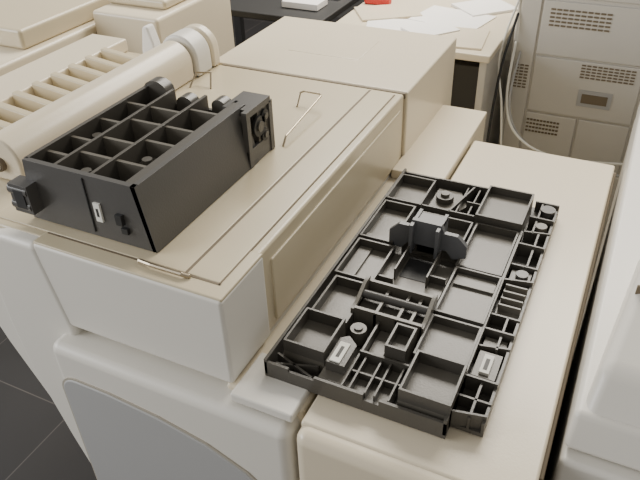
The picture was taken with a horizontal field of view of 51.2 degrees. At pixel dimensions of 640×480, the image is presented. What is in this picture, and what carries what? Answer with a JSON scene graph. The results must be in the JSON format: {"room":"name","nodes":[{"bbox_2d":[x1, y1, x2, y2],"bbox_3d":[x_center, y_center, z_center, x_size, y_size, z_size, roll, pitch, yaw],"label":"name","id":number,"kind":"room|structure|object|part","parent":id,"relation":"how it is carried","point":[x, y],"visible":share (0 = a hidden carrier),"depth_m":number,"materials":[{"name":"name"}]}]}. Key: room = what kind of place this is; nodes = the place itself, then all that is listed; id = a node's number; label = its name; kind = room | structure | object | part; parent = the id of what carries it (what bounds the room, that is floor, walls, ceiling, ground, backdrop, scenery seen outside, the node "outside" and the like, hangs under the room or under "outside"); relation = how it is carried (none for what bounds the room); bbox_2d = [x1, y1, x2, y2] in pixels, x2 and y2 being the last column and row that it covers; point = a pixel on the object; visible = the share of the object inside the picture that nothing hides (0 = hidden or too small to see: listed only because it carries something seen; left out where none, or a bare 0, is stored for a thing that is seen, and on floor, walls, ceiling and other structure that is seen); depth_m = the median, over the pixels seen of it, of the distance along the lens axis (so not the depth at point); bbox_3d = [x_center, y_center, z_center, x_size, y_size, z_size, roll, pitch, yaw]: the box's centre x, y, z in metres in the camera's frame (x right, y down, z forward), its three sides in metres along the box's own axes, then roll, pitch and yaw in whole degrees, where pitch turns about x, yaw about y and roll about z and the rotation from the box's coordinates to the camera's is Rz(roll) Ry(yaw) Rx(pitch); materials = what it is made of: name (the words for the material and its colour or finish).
{"room":"copier repair workshop","nodes":[
{"label":"copier repair workshop","id":0,"kind":"room"},
{"bbox_2d":[0,16,340,479],"bbox_3d":[0.282,0.244,2.497,7.200,0.030,6.000,14,39,21],"label":"floor","id":1,"kind":"structure","parent":0,"point":[36,442],"depth_m":2.06,"materials":[{"name":"tile"}]},
{"bbox_2d":[0,0,110,75],"bbox_3d":[-1.071,-0.324,2.426,0.708,1.050,0.660,14,39,21],"label":"office copier","id":2,"kind":"object","parent":1,"relation":"on","point":[30,30],"visible":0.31,"depth_m":2.00,"materials":[{"name":"beige plastic"}]},
{"bbox_3d":[-1.056,-0.777,2.206,0.684,0.060,0.480,14,39,21],"label":"lid","id":3,"kind":"part","parent":2,"relation":"part of","materials":[{"name":"beige plastic"}]},
{"bbox_2d":[0,34,140,129],"bbox_3d":[-0.618,0.091,1.822,0.357,1.057,0.750,14,39,21],"label":"printer part","id":4,"kind":"object","parent":1,"relation":"on","point":[24,90],"visible":0.28,"depth_m":1.63,"materials":[{"name":"beige plastic"}]},
{"bbox_2d":[93,0,234,56],"bbox_3d":[-0.495,-0.382,2.463,0.252,1.068,0.408,14,39,21],"label":"office copier","id":5,"kind":"object","parent":1,"relation":"on","point":[125,19],"visible":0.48,"depth_m":2.07,"materials":[{"name":"beige plastic"}]},
{"bbox_3d":[-0.510,-0.818,2.181,0.228,0.030,0.300,14,39,21],"label":"lid","id":6,"kind":"part","parent":5,"relation":"part of","materials":[{"name":"beige plastic"}]},
{"bbox_2d":[0,16,486,479],"bbox_3d":[-0.094,0.161,1.703,0.701,1.054,1.181,14,39,21],"label":"printer","id":7,"kind":"object","parent":1,"relation":"on","point":[155,374],"visible":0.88,"depth_m":1.12,"materials":[{"name":"beige plastic"}]},
{"bbox_2d":[0,24,219,179],"bbox_3d":[-0.464,-0.319,1.410,0.183,0.095,0.643,14,39,21],"label":"roller","id":8,"kind":"object","parent":7,"relation":"on","point":[193,48],"visible":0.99,"depth_m":1.35,"materials":[{"name":"beige plastic"}]},
{"bbox_2d":[6,76,274,252],"bbox_3d":[-0.287,-0.152,1.140,0.265,0.122,0.389,14,39,21],"label":"module","id":9,"kind":"object","parent":7,"relation":"on","point":[137,172],"visible":1,"depth_m":1.06,"materials":[{"name":"grey plastic"}]},
{"bbox_3d":[-0.245,0.600,1.313,0.439,0.793,0.008,14,39,21],"label":"door inset trim","id":10,"kind":"part","parent":7,"relation":"part of","materials":[{"name":"grey plastic"}]},
{"bbox_2d":[137,258,190,278],"bbox_3d":[-0.228,0.042,0.971,0.094,0.011,0.011,14,39,21],"label":"rod","id":11,"kind":"object","parent":7,"relation":"on","point":[141,261],"visible":1,"depth_m":0.96,"materials":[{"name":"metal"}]},
{"bbox_3d":[-0.226,0.557,1.321,0.459,0.864,0.078,14,39,21],"label":"door","id":12,"kind":"part","parent":7,"relation":"part of","materials":[{"name":"white plastic"}]},
{"bbox_2d":[189,72,211,88],"bbox_3d":[-0.268,-0.364,1.516,0.054,0.031,0.033,6,36,10],"label":"guide","id":13,"kind":"object","parent":7,"relation":"on","point":[195,72],"visible":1,"depth_m":1.51,"materials":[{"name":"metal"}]},
{"bbox_2d":[282,90,321,145],"bbox_3d":[-0.055,-0.249,1.346,0.056,0.031,0.198,13,38,20],"label":"guide","id":14,"kind":"object","parent":7,"relation":"on","point":[300,92],"visible":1,"depth_m":1.35,"materials":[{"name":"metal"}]},
{"bbox_3d":[0.051,-0.076,1.284,0.007,0.126,0.582,14,39,21],"label":"panel","id":15,"kind":"part","parent":7,"relation":"part of","materials":[{"name":"beige plastic"}]},
{"bbox_2d":[230,0,358,45],"bbox_3d":[-0.218,-0.703,3.024,0.912,0.918,0.810,14,39,21],"label":"office desk","id":16,"kind":"object","parent":1,"relation":"on","point":[268,10],"visible":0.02,"depth_m":2.42,"materials":[{"name":"black plastic"}]},
{"bbox_2d":[282,0,327,10],"bbox_3d":[-0.015,-0.903,2.486,0.162,0.023,0.240,14,39,21],"label":"paper stack","id":17,"kind":"object","parent":16,"relation":"on","point":[312,5],"visible":1,"depth_m":2.40,"materials":[{"name":"white paper"}]},
{"bbox_2d":[336,0,517,144],"bbox_3d":[0.400,-0.408,2.585,0.564,0.918,0.630,14,39,21],"label":"work table","id":18,"kind":"object","parent":1,"relation":"on","point":[475,74],"visible":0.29,"depth_m":2.21,"materials":[{"name":"beige plastic"}]},
{"bbox_2d":[364,0,391,4],"bbox_3d":[0.211,-0.878,2.428,0.096,0.038,0.036,14,39,21],"label":"stapler","id":19,"kind":"object","parent":18,"relation":"on","point":[376,2],"visible":1,"depth_m":2.42,"materials":[{"name":"plastic"}]},
{"bbox_2d":[354,0,517,49],"bbox_3d":[0.372,-0.775,2.301,0.546,0.010,0.544,14,39,21],"label":"paper sheets","id":20,"kind":"object","parent":18,"relation":"on","point":[464,22],"visible":0.83,"depth_m":2.27,"materials":[{"name":"white paper"}]},
{"bbox_2d":[297,141,615,479],"bbox_3d":[0.331,0.409,1.485,0.333,0.882,0.966,14,39,21],"label":"printer","id":21,"kind":"object","parent":1,"relation":"on","point":[336,440],"visible":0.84,"depth_m":1.00,"materials":[{"name":"beige plastic"}]},
{"bbox_2d":[264,168,559,438],"bbox_3d":[0.199,0.041,1.162,0.330,0.097,0.624,14,39,21],"label":"frame","id":22,"kind":"object","parent":21,"relation":"on","point":[416,323],"visible":1,"depth_m":1.09,"materials":[{"name":"grey plastic"}]},
{"bbox_3d":[0.496,0.432,1.461,0.007,0.864,0.882,14,39,21],"label":"trim","id":23,"kind":"part","parent":21,"relation":"part of","materials":[{"name":"beige plastic"}]},
{"bbox_2d":[486,0,639,286],"bbox_3d":[1.207,-0.430,2.105,1.240,1.470,0.844,14,39,21],"label":"cabinet","id":24,"kind":"object","parent":1,"relation":"on","point":[573,86],"visible":0.58,"depth_m":2.11,"materials":[{"name":"grey paint"}]},
{"bbox_2d":[544,103,639,479],"bbox_3d":[0.895,0.338,1.397,0.689,1.069,1.164,14,39,21],"label":"printer","id":25,"kind":"object","parent":1,"relation":"on","point":[597,434],"visible":0.94,"depth_m":0.94,"materials":[{"name":"white plastic"}]},
{"bbox_2d":[337,0,363,17],"bbox_3d":[1.563,-2.567,3.873,7.200,2.850,0.120,14,39,21],"label":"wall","id":26,"kind":"structure","parent":0,"point":[359,2],"depth_m":5.16,"materials":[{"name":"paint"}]}
]}

